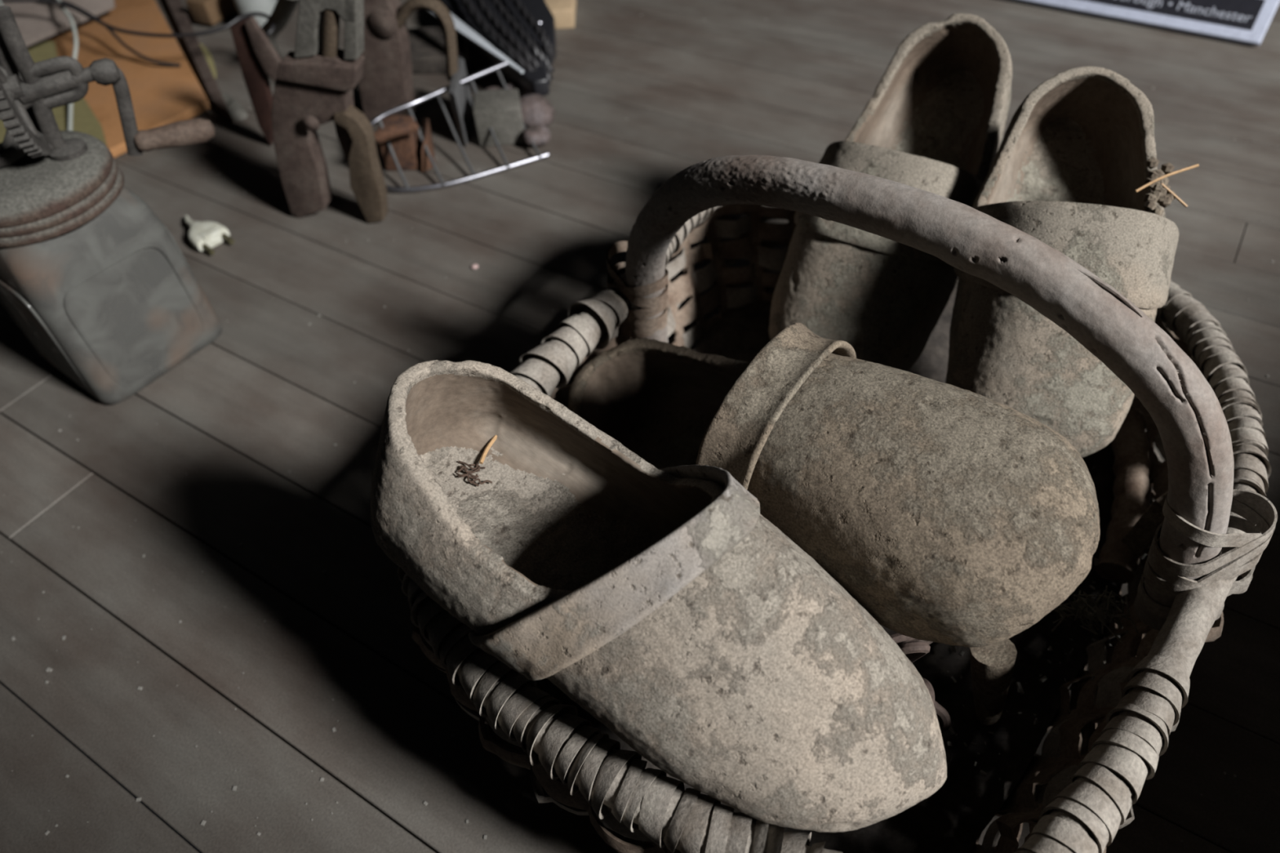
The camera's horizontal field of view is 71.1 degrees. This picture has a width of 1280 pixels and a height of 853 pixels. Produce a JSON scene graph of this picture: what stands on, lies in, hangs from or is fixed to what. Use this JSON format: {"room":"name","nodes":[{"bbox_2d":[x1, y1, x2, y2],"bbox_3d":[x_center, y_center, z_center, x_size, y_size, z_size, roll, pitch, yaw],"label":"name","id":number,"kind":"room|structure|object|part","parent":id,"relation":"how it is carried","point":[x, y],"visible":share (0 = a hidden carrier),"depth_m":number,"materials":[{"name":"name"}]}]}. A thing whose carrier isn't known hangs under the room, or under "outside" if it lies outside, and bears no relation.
{"room":"attic","nodes":[
{"label":"attic","id":0,"kind":"room"},
{"bbox_2d":[0,0,1279,852],"bbox_3d":[0.443,-0.160,0.795,6.400,0.012,3.286,23,54,23],"label":"floor","id":1,"kind":"structure","parent":0,"point":[273,396],"depth_m":0.70,"materials":[{"name":"grey wood"}]},
{"bbox_2d":[0,5,222,404],"bbox_3d":[-0.423,-0.181,0.686,0.120,0.279,0.182,31,57,28],"label":"butter churn","id":2,"kind":"object","parent":1,"relation":"on","point":[103,291],"visible":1,"depth_m":0.66,"materials":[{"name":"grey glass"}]},
{"bbox_3d":[-0.436,-0.228,0.615,0.066,0.109,0.028,-13,48,-7],"label":"drive frame","id":3,"kind":"part","parent":2,"relation":"part of","materials":[{"name":"black metal"}]},
{"bbox_3d":[-0.445,-0.178,0.655,0.116,0.032,0.116,-5,48,0],"label":"screw lid","id":4,"kind":"part","parent":2,"relation":"part of","materials":[{"name":"grey metal"}]},
{"bbox_2d":[0,185,222,404],"bbox_3d":[-0.440,-0.123,0.715,0.115,0.160,0.115,28,55,26],"label":"glass jar","id":5,"kind":"object","parent":2,"relation":"attached to","point":[100,287],"depth_m":0.68,"materials":[{"name":"grey"}]},
{"bbox_3d":[-0.374,-0.229,0.649,0.024,0.069,0.005,-21,50,-14],"label":"crank arm","id":6,"kind":"part","parent":2,"relation":"part of","materials":[{"name":"black metal"}]},
{"bbox_3d":[-0.350,-0.219,0.675,0.057,0.020,0.018,-20,49,-13],"label":"crank handle","id":7,"kind":"part","parent":2,"relation":"part of","materials":[{"name":"brown wood"}]},
{"bbox_2d":[41,0,211,157],"bbox_3d":[-0.682,-0.435,1.116,0.220,0.011,0.511,-25,51,-18],"label":"cardboard sheet","id":8,"kind":"object","parent":1,"relation":"on","point":[161,95],"visible":0.49,"depth_m":1.11,"materials":[{"name":"orange cardboard"}]},
{"bbox_2d":[0,40,107,146],"bbox_3d":[-0.732,-0.381,1.063,0.132,0.001,0.395,-29,52,-20],"label":"paper sheet","id":9,"kind":"object","parent":8,"relation":"on","point":[84,120],"visible":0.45,"depth_m":1.04,"materials":[{"name":"paper"}]},
{"bbox_2d":[56,0,78,130],"bbox_3d":[-0.697,-0.459,1.096,0.028,0.048,0.342,-20,49,-13],"label":"cable","id":10,"kind":"object","parent":9,"relation":"on","point":[70,110],"visible":0.7,"depth_m":1.09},
{"bbox_2d":[1,0,115,46],"bbox_3d":[-0.809,-0.588,1.197,0.213,0.066,0.292,-18,49,-12],"label":"board","id":11,"kind":"object","parent":8,"relation":"on","point":[37,22],"visible":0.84,"depth_m":1.18,"materials":[{"name":"beige wood"}]},
{"bbox_2d":[55,0,180,66],"bbox_3d":[-0.680,-0.503,1.140,0.256,0.044,0.024,25,54,24],"label":"cable","id":12,"kind":"object","parent":8,"relation":"on","point":[111,31],"visible":0.73,"depth_m":1.11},
{"bbox_2d":[166,0,233,122],"bbox_3d":[-0.574,-0.490,1.157,0.018,0.013,0.443,-24,50,-17],"label":"batten","id":13,"kind":"object","parent":1,"relation":"on","point":[176,7],"visible":0.99,"depth_m":1.12,"materials":[{"name":"wood"}]},
{"bbox_2d":[195,42,216,80],"bbox_3d":[-0.559,-0.474,1.141,0.023,0.012,0.146,-22,50,-15],"label":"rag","id":14,"kind":"object","parent":13,"relation":"on","point":[208,56],"visible":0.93,"depth_m":1.13,"materials":[{"name":"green fabric"}]},
{"bbox_2d":[183,215,234,254],"bbox_3d":[-0.428,-0.191,0.874,0.079,0.015,0.034,32,58,29],"label":"plug","id":15,"kind":"object","parent":1,"relation":"on","point":[203,236],"visible":1,"depth_m":0.86,"materials":[{"name":"white plastic"}]},
{"bbox_2d":[185,0,237,25],"bbox_3d":[-0.580,-0.571,1.213,0.035,0.030,0.050,17,51,19],"label":"box","id":16,"kind":"object","parent":1,"relation":"on","point":[204,11],"visible":0.91,"depth_m":1.20,"materials":[{"name":"cardboard"}]},
{"bbox_2d":[221,92,247,119],"bbox_3d":[-0.485,-0.382,1.054,0.023,0.010,0.091,-31,53,-22],"label":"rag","id":17,"kind":"object","parent":1,"relation":"on","point":[237,111],"visible":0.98,"depth_m":1.04,"materials":[{"name":"grey fabric"}]},
{"bbox_2d":[233,0,277,26],"bbox_3d":[-0.506,-0.558,1.182,0.054,0.061,0.054,-5,48,0],"label":"enamel pot","id":18,"kind":"object","parent":1,"relation":"on","point":[243,6],"visible":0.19,"depth_m":1.17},
{"bbox_2d":[230,16,281,146],"bbox_3d":[-0.388,-0.357,0.934,0.057,0.142,0.016,13,50,15],"label":"clamp","id":19,"kind":"object","parent":1,"relation":"on","point":[259,60],"visible":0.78,"depth_m":0.91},
{"bbox_2d":[261,0,299,59],"bbox_3d":[-0.412,-0.459,1.042,0.121,0.127,0.030,32,57,29],"label":"bar","id":20,"kind":"object","parent":1,"relation":"on","point":[282,11],"visible":0.57,"depth_m":1.03,"materials":[{"name":"black metal"}]},
{"bbox_2d":[0,0,275,37],"bbox_3d":[-0.626,-0.490,1.093,0.421,0.039,0.052,10,49,13],"label":"cable","id":21,"kind":"object","parent":20,"relation":"on","point":[270,31],"visible":0.88,"depth_m":1.06,"materials":[{"name":"black rubber"}]},
{"bbox_2d":[271,0,388,223],"bbox_3d":[-0.281,-0.291,0.797,0.144,0.245,0.038,1,48,5],"label":"clamp","id":22,"kind":"object","parent":1,"relation":"on","point":[315,82],"visible":1,"depth_m":0.80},
{"bbox_2d":[373,115,421,171],"bbox_3d":[-0.247,-0.295,0.922,0.043,0.062,0.067,-14,48,-8],"label":"tin","id":23,"kind":"object","parent":1,"relation":"on","point":[402,131],"visible":0.92,"depth_m":0.92,"materials":[{"name":"brown metal"}]},
{"bbox_3d":[-0.241,-0.292,0.888,0.043,0.016,0.015,-19,49,-12],"label":"tin handle","id":24,"kind":"part","parent":23,"relation":"part of","materials":[{"name":"brown metal"}]},
{"bbox_2d":[358,0,457,123],"bbox_3d":[-0.251,-0.398,0.948,0.125,0.163,0.035,5,48,9],"label":"clamp","id":25,"kind":"object","parent":1,"relation":"on","point":[386,82],"visible":0.93,"depth_m":0.94,"materials":[{"name":"brown wood"}]},
{"bbox_2d":[421,118,435,173],"bbox_3d":[-0.224,-0.300,0.945,0.015,0.032,0.068,-5,48,0],"label":"bracket","id":26,"kind":"object","parent":1,"relation":"on","point":[426,165],"visible":0.89,"depth_m":0.93,"materials":[{"name":"brown wood"}]},
{"bbox_2d":[407,26,469,74],"bbox_3d":[-0.251,-0.463,1.103,0.085,0.020,0.098,-5,48,0],"label":"box","id":27,"kind":"object","parent":1,"relation":"on","point":[427,45],"visible":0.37,"depth_m":1.08,"materials":[{"name":"brown wood"}]},
{"bbox_2d":[447,102,454,118],"bbox_3d":[-0.202,-0.354,1.002,0.027,0.019,0.027,-5,48,0],"label":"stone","id":28,"kind":"object","parent":1,"relation":"on","point":[450,110],"visible":0.32,"depth_m":0.99,"materials":[{"name":"beige stone"}]},
{"bbox_2d":[369,60,549,192],"bbox_3d":[-0.201,-0.308,0.934,0.188,0.054,0.125,-22,50,-15],"label":"wire rack","id":29,"kind":"object","parent":1,"relation":"on","point":[470,78],"visible":0.83,"depth_m":0.93,"materials":[{"name":"silver metal"}]},
{"bbox_3d":[-0.214,-0.345,0.951,0.177,0.026,0.018,-29,52,-21],"label":"rail","id":30,"kind":"part","parent":29,"relation":"part of","materials":[{"name":"silver metal"}]},
{"bbox_3d":[-0.185,-0.260,0.919,0.187,0.009,0.036,-9,48,-4],"label":"rail","id":31,"kind":"part","parent":29,"relation":"part of","materials":[{"name":"silver metal"}]},
{"bbox_2d":[448,56,473,146],"bbox_3d":[-0.193,-0.353,0.972,0.009,0.060,0.089,-3,48,2],"label":"bar","id":32,"kind":"object","parent":1,"relation":"on","point":[460,97],"visible":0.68,"depth_m":0.96,"materials":[{"name":"metal"}]},
{"bbox_2d":[471,263,478,269],"bbox_3d":[-0.151,-0.146,0.819,0.006,0.003,0.006,-5,48,0],"label":"chip","id":33,"kind":"object","parent":1,"relation":"on","point":[475,266],"visible":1,"depth_m":0.82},
{"bbox_2d":[426,0,556,96],"bbox_3d":[-0.205,-0.499,1.085,0.204,0.040,0.367,-5,48,0],"label":"case","id":34,"kind":"object","parent":1,"relation":"on","point":[522,33],"visible":0.99,"depth_m":1.02,"materials":[{"name":"plastic"}]},
{"bbox_3d":[-0.177,-0.465,1.051,0.030,0.039,0.273,-24,51,-17],"label":"braided cord","id":35,"kind":"part","parent":34,"relation":"part of","materials":[{"name":"black fabric"}]},
{"bbox_3d":[-0.161,-0.477,1.061,0.114,0.039,0.245,-5,48,0],"label":"braided cord","id":36,"kind":"part","parent":34,"relation":"part of","materials":[{"name":"black fabric"}]},
{"bbox_3d":[-0.154,-0.490,1.072,0.102,0.038,0.240,-5,48,0],"label":"braided cord","id":37,"kind":"part","parent":34,"relation":"part of","materials":[{"name":"black fabric"}]},
{"bbox_3d":[-0.146,-0.500,1.079,0.013,0.037,0.242,-18,49,-12],"label":"braided cord","id":38,"kind":"part","parent":34,"relation":"part of","materials":[{"name":"black fabric"}]},
{"bbox_2d":[484,85,501,90],"bbox_3d":[-0.166,-0.370,1.010,0.030,0.023,0.029,-5,48,0],"label":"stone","id":39,"kind":"object","parent":1,"relation":"on","point":[494,87],"visible":0.09,"depth_m":1.00,"materials":[{"name":"grey stone"}]},
{"bbox_2d":[472,88,524,146],"bbox_3d":[-0.150,-0.332,0.961,0.051,0.042,0.045,-5,48,0],"label":"canister","id":40,"kind":"object","parent":1,"relation":"on","point":[500,110],"visible":0.96,"depth_m":0.94,"materials":[{"name":"grey metal"}]},
{"bbox_2d":[501,80,531,97],"bbox_3d":[-0.139,-0.377,1.012,0.037,0.026,0.038,-5,48,0],"label":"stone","id":41,"kind":"object","parent":1,"relation":"on","point":[511,85],"visible":0.3,"depth_m":1.00,"materials":[{"name":"grey stone"}]},
{"bbox_2d":[523,124,550,146],"bbox_3d":[-0.110,-0.308,0.951,0.029,0.021,0.029,-5,48,0],"label":"stone","id":42,"kind":"object","parent":1,"relation":"on","point":[539,134],"visible":0.99,"depth_m":0.94,"materials":[{"name":"stone"}]},
{"bbox_2d":[520,93,555,127],"bbox_3d":[-0.115,-0.342,0.973,0.046,0.034,0.045,-5,48,0],"label":"stone","id":43,"kind":"object","parent":1,"relation":"on","point":[535,108],"visible":0.69,"depth_m":0.96,"materials":[{"name":"stone"}]},
{"bbox_2d":[545,0,576,29],"bbox_3d":[-0.106,-0.546,1.164,0.042,0.024,0.080,-3,48,2],"label":"wooden offcut","id":44,"kind":"object","parent":1,"relation":"on","point":[563,11],"visible":0.56,"depth_m":1.14,"materials":[{"name":"beige wood"}]},
{"bbox_2d":[1,4,1279,852],"bbox_3d":[-0.161,-0.166,0.840,1.485,0.001,1.082,4,48,8],"label":"crumbs","id":45,"kind":"object","parent":1,"relation":"on","point":[48,669],"visible":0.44,"depth_m":0.55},
{"bbox_2d":[396,155,1277,852],"bbox_3d":[0.139,-0.031,0.511,0.409,0.262,0.569,22,53,23],"label":"wicker basket","id":46,"kind":"object","parent":1,"relation":"on","point":[1196,399],"visible":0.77,"depth_m":0.41,"materials":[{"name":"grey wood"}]},
{"bbox_2d":[370,360,946,832],"bbox_3d":[0.001,0.065,0.382,0.279,0.126,0.118,22,53,23],"label":"clog","id":47,"kind":"object","parent":46,"relation":"in","point":[663,603],"visible":1,"depth_m":0.34,"materials":[{"name":"brown wood"}]},
{"bbox_2d":[455,460,492,486],"bbox_3d":[-0.080,0.022,0.432,0.017,0.006,0.015,-5,48,0],"label":"tuft","id":48,"kind":"object","parent":47,"relation":"on","point":[477,467],"visible":1,"depth_m":0.43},
{"bbox_2d":[479,435,497,464],"bbox_3d":[-0.073,0.009,0.442,0.003,0.003,0.024,13,50,16],"label":"twig","id":49,"kind":"object","parent":47,"relation":"on","point":[494,438],"visible":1,"depth_m":0.44,"materials":[{"name":"wood"}]},
{"bbox_2d":[536,287,1122,852],"bbox_3d":[0.143,0.046,0.594,0.328,0.012,0.471,22,53,23],"label":"litter","id":50,"kind":"object","parent":46,"relation":"in","point":[951,820],"visible":0.06,"depth_m":0.49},
{"bbox_2d":[568,322,1100,647],"bbox_3d":[0.072,0.022,0.480,0.118,0.186,0.312,-38,55,-26],"label":"clog","id":51,"kind":"object","parent":50,"relation":"on","point":[953,515],"visible":0.8,"depth_m":0.38,"materials":[{"name":"brown wood"}]},
{"bbox_2d":[768,13,1012,371],"bbox_3d":[0.185,-0.162,0.634,0.118,0.181,0.260,25,54,24],"label":"clog","id":52,"kind":"object","parent":50,"relation":"on","point":[935,120],"visible":0.61,"depth_m":0.60,"materials":[{"name":"brown wood"}]},
{"bbox_2d":[969,639,1017,725],"bbox_3d":[0.178,0.131,0.462,0.022,0.054,0.029,-5,48,0],"label":"wooden peg","id":53,"kind":"object","parent":50,"relation":"on","point":[992,666],"visible":0.94,"depth_m":0.45,"materials":[{"name":"wood"}]},
{"bbox_2d":[911,553,1146,780],"bbox_3d":[0.190,0.127,0.502,0.236,0.008,0.155,-5,48,0],"label":"crumbs","id":54,"kind":"object","parent":50,"relation":"on","point":[1020,689],"visible":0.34,"depth_m":0.49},
{"bbox_2d":[1095,407,1151,583],"bbox_3d":[0.301,0.040,0.555,0.026,0.031,0.124,14,50,17],"label":"rope","id":55,"kind":"object","parent":50,"relation":"on","point":[1132,487],"visible":0.91,"depth_m":0.54,"materials":[{"name":"brown fabric"}]},
{"bbox_2d":[1121,491,1168,558],"bbox_3d":[0.290,0.057,0.507,0.013,0.051,0.018,-27,51,-19],"label":"wooden block","id":56,"kind":"object","parent":55,"relation":"on","point":[1140,538],"visible":0.62,"depth_m":0.50,"materials":[{"name":"wood"}]},
{"bbox_3d":[0.130,-0.040,0.472,0.366,0.192,0.026,31,57,28],"label":"handle","id":57,"kind":"part","parent":46,"relation":"part of","materials":[{"name":"brown wood"}]},
{"bbox_2d":[945,66,1179,457],"bbox_3d":[0.254,-0.104,0.541,0.120,0.157,0.222,6,49,10],"label":"clog","id":58,"kind":"object","parent":46,"relation":"in","point":[1068,166],"visible":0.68,"depth_m":0.51,"materials":[{"name":"brown wood"}]},
{"bbox_2d":[1142,156,1177,216],"bbox_3d":[0.298,-0.138,0.516,0.019,0.026,0.029,-5,48,0],"label":"lump","id":59,"kind":"object","parent":58,"relation":"on","point":[1159,194],"visible":0.98,"depth_m":0.51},
{"bbox_2d":[1134,164,1199,192],"bbox_3d":[0.301,-0.142,0.513,0.038,0.010,0.002,-15,48,-9],"label":"straw","id":60,"kind":"object","parent":58,"relation":"on","point":[1195,165],"visible":1,"depth_m":0.51,"materials":[{"name":"beige plant"}]},
{"bbox_2d":[1160,182,1187,207],"bbox_3d":[0.305,-0.132,0.512,0.018,0.011,0.001,25,54,25],"label":"straw","id":61,"kind":"object","parent":58,"relation":"on","point":[1170,191],"visible":1,"depth_m":0.51,"materials":[{"name":"beige plant"}]},
{"bbox_2d":[1051,585,1138,643],"bbox_3d":[0.239,0.096,0.469,0.044,0.018,0.033,12,50,15],"label":"clump","id":62,"kind":"object","parent":46,"relation":"in","point":[1104,613],"visible":1,"depth_m":0.47,"materials":[{"name":"black"}]},
{"bbox_2d":[1013,0,1279,45],"bbox_3d":[0.522,-0.708,1.149,0.620,0.190,0.320,25,54,24],"label":"printed sign","id":63,"kind":"object","parent":1,"relation":"on","point":[1242,21],"visible":1,"depth_m":1.03,"materials":[{"name":"paper"}]},
{"bbox_3d":[0.452,-0.574,1.126,0.586,0.023,0.030,25,54,24],"label":"black panel","id":64,"kind":"part","parent":63,"relation":"part of","materials":[{"name":"black paper"}]},
{"bbox_3d":[0.117,0.108,0.458,0.026,0.014,0.056,-5,48,0],"label":"strap","id":65,"kind":"object","parent":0,"visible":0},
{"bbox_2d":[889,633,951,733],"bbox_3d":[0.131,0.122,0.431,0.036,0.060,0.034,-5,48,0],"label":"chain","id":66,"kind":"object","parent":65,"relation":"hanging from","point":[913,649],"visible":0.2,"depth_m":0.42,"materials":[{"name":"metal"}]}
]}

